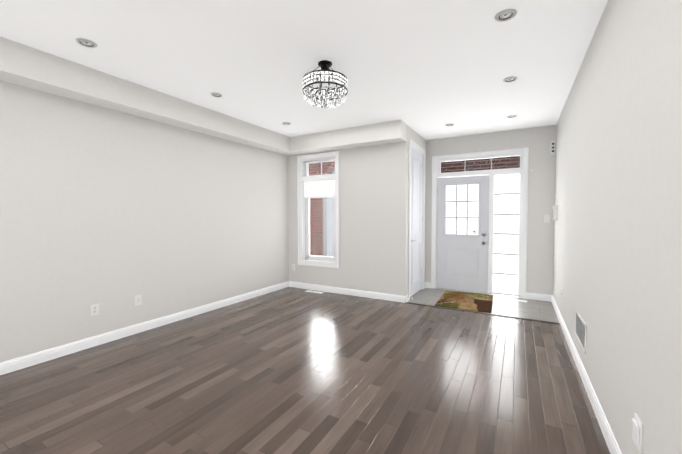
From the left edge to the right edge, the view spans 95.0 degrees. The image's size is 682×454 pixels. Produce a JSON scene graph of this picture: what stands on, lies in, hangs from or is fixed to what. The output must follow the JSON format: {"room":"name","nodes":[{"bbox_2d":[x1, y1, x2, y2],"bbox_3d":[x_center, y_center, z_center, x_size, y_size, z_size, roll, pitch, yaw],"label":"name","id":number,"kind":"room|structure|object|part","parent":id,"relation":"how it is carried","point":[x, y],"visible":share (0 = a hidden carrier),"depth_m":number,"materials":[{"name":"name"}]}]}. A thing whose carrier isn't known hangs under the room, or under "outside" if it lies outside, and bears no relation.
{"room":"empty living room","nodes":[
{"label":"empty living room","id":0,"kind":"room"},
{"bbox_2d":[0,80,288,362],"bbox_3d":[-2.840,-0.141,2.918,0.200,2.774,7.460,1,2,30],"label":"wall","id":1,"kind":"structure","parent":0,"point":[112,213],"depth_m":3.42,"materials":[{"name":"beige paint"}]},
{"bbox_2d":[91,304,98,315],"bbox_3d":[-2.554,0.860,3.244,0.006,0.116,0.071,1,2,30],"label":"outlet","id":2,"kind":"object","parent":1,"relation":"attached to","point":[97,309],"visible":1,"depth_m":3.24,"materials":[{"name":"white plastic"}]},
{"bbox_2d":[135,295,140,305],"bbox_3d":[-2.345,0.846,3.613,0.006,0.116,0.071,1,2,30],"label":"outlet","id":3,"kind":"object","parent":1,"relation":"attached to","point":[136,297],"visible":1,"depth_m":3.60,"materials":[{"name":"white plastic"}]},
{"bbox_2d":[0,282,287,374],"bbox_3d":[-2.739,1.196,2.918,0.016,0.102,7.080,1,2,30],"label":"baseboard","id":4,"kind":"structure","parent":1,"relation":"attached to","point":[12,365],"depth_m":3.42,"materials":[{"name":"white paint"}]},
{"bbox_2d":[0,36,405,155],"bbox_3d":[-1.749,-1.361,2.269,2.300,0.274,7.080,1,2,30],"label":"soffit","id":5,"kind":"object","parent":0,"point":[28,67],"depth_m":3.52,"materials":[{"name":"beige paint"}]},
{"bbox_2d":[0,0,607,139],"bbox_3d":[-0.564,-1.592,2.325,4.700,0.200,8.760,1,2,30],"label":"ceiling","id":6,"kind":"structure","parent":0,"point":[427,69],"depth_m":2.69,"materials":[{"name":"white paint"}]},
{"bbox_2d":[75,38,97,47],"bbox_3d":[-2.067,-1.493,2.541,0.140,0.012,0.140,1,2,30],"label":"recessed light","id":7,"kind":"object","parent":6,"relation":"in","point":[82,41],"visible":1,"depth_m":2.53,"materials":[{"name":"plastic"}]},
{"bbox_2d":[210,92,222,97],"bbox_3d":[-1.443,-1.530,3.626,0.140,0.012,0.140,1,2,30],"label":"recessed light","id":8,"kind":"object","parent":6,"relation":"in","point":[213,94],"visible":1,"depth_m":3.60,"materials":[{"name":"plastic"}]},
{"bbox_2d":[302,60,347,107],"bbox_3d":[-0.147,-1.310,2.899,0.432,0.402,0.432,1,2,30],"label":"chandelier","id":9,"kind":"object","parent":6,"relation":"hanging from","point":[320,95],"visible":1,"depth_m":2.81,"materials":[{"name":"clear glass"}]},
{"bbox_2d":[495,8,516,21],"bbox_3d":[1.157,-1.486,2.196,0.140,0.012,0.140,1,2,30],"label":"recessed light","id":10,"kind":"object","parent":6,"relation":"in","point":[511,13],"visible":1,"depth_m":2.19,"materials":[{"name":"plastic"}]},
{"bbox_2d":[503,76,517,82],"bbox_3d":[1.748,-1.521,3.229,0.140,0.012,0.140,1,2,30],"label":"recessed light","id":11,"kind":"object","parent":6,"relation":"in","point":[509,80],"visible":1,"depth_m":3.22,"materials":[{"name":"plastic"}]},
{"bbox_2d":[0,287,609,453],"bbox_3d":[-0.924,1.343,1.779,4.700,0.120,7.280,1,2,30],"label":"floor","id":12,"kind":"structure","parent":0,"point":[290,370],"depth_m":2.45,"materials":[{"name":"brown wood"}]},
{"bbox_2d":[305,290,323,293],"bbox_3d":[-0.471,1.153,5.556,0.343,0.006,0.117,1,2,30],"label":"floor vent","id":13,"kind":"object","parent":12,"relation":"in","point":[314,291],"visible":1,"depth_m":5.57,"materials":[{"name":"white metal"}]},
{"bbox_2d":[406,302,559,323],"bbox_3d":[1.869,1.187,4.373,1.970,0.009,0.042,1,2,30],"label":"threshold strip","id":14,"kind":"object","parent":12,"relation":"on","point":[485,313],"depth_m":4.28,"materials":[{"name":"brown wood"}]},
{"bbox_2d":[288,124,409,295],"bbox_3d":[-0.044,-0.231,5.516,2.500,2.774,0.180,1,2,30],"label":"wall","id":15,"kind":"structure","parent":0,"point":[373,212],"depth_m":5.14,"materials":[{"name":"beige paint"}]},
{"bbox_2d":[297,151,338,267],"bbox_3d":[-0.373,-0.300,5.695,0.886,2.016,0.208,1,2,30],"label":"window unit","id":16,"kind":"structure","parent":15,"relation":"in","point":[317,186],"depth_m":5.71,"materials":[{"name":"white paint"}]},
{"bbox_3d":[-0.352,-0.302,5.731,0.716,1.844,0.085,1,2,30],"label":"frame sash","id":17,"kind":"part","parent":16,"relation":"part of","materials":[{"name":"white plastic"}]},
{"bbox_3d":[-0.355,-0.323,5.727,0.638,1.725,0.008,1,2,30],"label":"glass","id":18,"kind":"part","parent":16,"relation":"part of","materials":[{"name":"clear glass"}]},
{"bbox_2d":[288,281,407,302],"bbox_3d":[0.023,1.108,5.428,2.286,0.102,0.046,1,2,30],"label":"baseboard","id":19,"kind":"structure","parent":15,"relation":"attached to","point":[398,298],"depth_m":5.31,"materials":[{"name":"white paint"}]},
{"bbox_2d":[410,127,425,281],"bbox_3d":[1.356,0.264,5.590,0.120,3.774,1.300,1,2,30],"label":"wall","id":20,"kind":"structure","parent":0,"point":[417,139],"depth_m":5.53,"materials":[{"name":"beige paint"}]},
{"bbox_2d":[408,139,424,299],"bbox_3d":[1.263,-0.116,5.371,0.162,2.550,0.930,1,2,30],"label":"closet door unit","id":21,"kind":"structure","parent":20,"relation":"in","point":[416,240],"depth_m":5.35,"materials":[{"name":"white paint"}]},
{"bbox_3d":[1.245,-0.089,5.382,0.121,2.495,0.820,1,2,30],"label":"jamb frame","id":22,"kind":"part","parent":21,"relation":"part of","materials":[{"name":"white paint"}]},
{"bbox_2d":[441,156,519,172],"bbox_3d":[3.125,-0.500,6.436,2.700,3.560,0.280,1,2,30],"label":"wall","id":23,"kind":"structure","parent":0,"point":[511,161],"depth_m":6.38,"materials":[{"name":"red brick"}]},
{"bbox_2d":[408,288,558,322],"bbox_3d":[1.930,1.228,5.090,3.000,0.120,1.300,1,2,30],"label":"floor","id":24,"kind":"structure","parent":0,"point":[536,309],"depth_m":4.70,"materials":[{"name":"tile"}]},
{"bbox_2d":[434,290,492,312],"bbox_3d":[1.987,1.166,4.981,0.770,0.009,1.100,1,2,27],"label":"doormat","id":25,"kind":"object","parent":24,"relation":"on","point":[477,302],"visible":0.9,"depth_m":4.89,"materials":[{"name":"multicoloured fabric"}]},
{"bbox_2d":[425,125,555,294],"bbox_3d":[2.560,0.266,5.483,2.320,3.774,0.300,1,2,30],"label":"wall","id":26,"kind":"structure","parent":0,"point":[536,141],"depth_m":5.00,"materials":[{"name":"grey paint"}]},
{"bbox_2d":[431,148,528,298],"bbox_3d":[2.381,-0.066,5.482,1.516,2.438,0.178,1,2,30],"label":"door unit","id":27,"kind":"structure","parent":26,"relation":"in","point":[479,231],"depth_m":5.41,"materials":[{"name":"white paint"}]},
{"bbox_3d":[2.151,-0.309,5.561,0.549,0.884,0.003,1,2,30],"label":"lite glass","id":28,"kind":"part","parent":27,"relation":"part of","materials":[{"name":"glass"}]},
{"bbox_3d":[2.384,-1.082,5.438,1.275,0.211,0.006,1,2,30],"label":"transom glass","id":29,"kind":"part","parent":27,"relation":"part of","materials":[{"name":"clear glass"}]},
{"bbox_3d":[2.775,0.121,5.254,0.389,2.000,0.008,1,2,30],"label":"sidelight glass","id":30,"kind":"part","parent":27,"relation":"part of","materials":[{"name":"glass"}]},
{"bbox_2d":[526,293,551,300],"bbox_3d":[3.144,1.118,4.999,0.320,0.102,0.016,1,2,30],"label":"baseboard","id":31,"kind":"structure","parent":26,"relation":"attached to","point":[533,296],"depth_m":4.98,"materials":[{"name":"white paint"}]},
{"bbox_2d":[544,215,549,221],"bbox_3d":[3.236,-0.131,4.910,0.071,0.116,0.006,1,2,30],"label":"light switch","id":32,"kind":"object","parent":26,"relation":"attached to","point":[545,216],"visible":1,"depth_m":4.91,"materials":[{"name":"white plastic"}]},
{"bbox_2d":[550,140,555,154],"bbox_3d":[3.279,-1.227,4.835,0.062,0.220,0.029,1,2,30],"label":"door chime","id":33,"kind":"object","parent":26,"relation":"attached to","point":[552,148],"visible":0.98,"depth_m":4.82,"materials":[{"name":"white plastic"}]},
{"bbox_2d":[553,0,681,453],"bbox_3d":[1.396,-0.091,1.266,0.200,2.774,8.760,1,2,30],"label":"wall","id":34,"kind":"structure","parent":0,"point":[617,267],"depth_m":1.60,"materials":[{"name":"beige paint"}]},
{"bbox_2d":[552,206,557,226],"bbox_3d":[3.068,-0.151,4.478,0.058,0.307,0.096,1,2,30],"label":"intercom","id":35,"kind":"object","parent":34,"relation":"attached to","point":[555,208],"visible":1,"depth_m":4.46,"materials":[{"name":"white plastic"}]},
{"bbox_2d":[575,309,586,353],"bbox_3d":[2.076,0.892,2.708,0.009,0.235,0.490,1,2,30],"label":"air vent","id":36,"kind":"object","parent":34,"relation":"in","point":[580,329],"visible":1,"depth_m":2.69,"materials":[{"name":"white metal"}]},
{"bbox_2d":[549,295,621,453],"bbox_3d":[1.279,1.244,1.320,0.016,0.102,8.260,1,2,30],"label":"baseboard","id":37,"kind":"structure","parent":34,"relation":"attached to","point":[611,442],"depth_m":2.25,"materials":[{"name":"white paint"}]},
{"bbox_2d":[632,413,642,452],"bbox_3d":[1.334,0.926,1.410,0.020,0.134,0.090,1,2,30],"label":"electrical outlet","id":38,"kind":"object","parent":34,"relation":"attached to","point":[637,436],"visible":1,"depth_m":1.39,"materials":[{"name":"white plastic"}]},
{"bbox_3d":[0.976,1.215,6.551,6.700,0.130,2.540,1,2,30],"label":"porch floor","id":39,"kind":"structure","parent":0,"visible":0},
{"bbox_2d":[309,161,334,255],"bbox_3d":[0.007,-0.535,7.627,4.500,3.560,0.280,1,2,30],"label":"wall","id":40,"kind":"structure","parent":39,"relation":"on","point":[316,232],"depth_m":7.82,"materials":[{"name":"red brick"}]},
{"bbox_2d":[323,197,333,256],"bbox_3d":[-0.304,0.030,7.800,0.105,2.420,0.360,1,2,30],"label":"column","id":41,"kind":"structure","parent":39,"relation":"on","point":[328,233],"depth_m":7.69,"materials":[{"name":"grey paint"}]}
]}

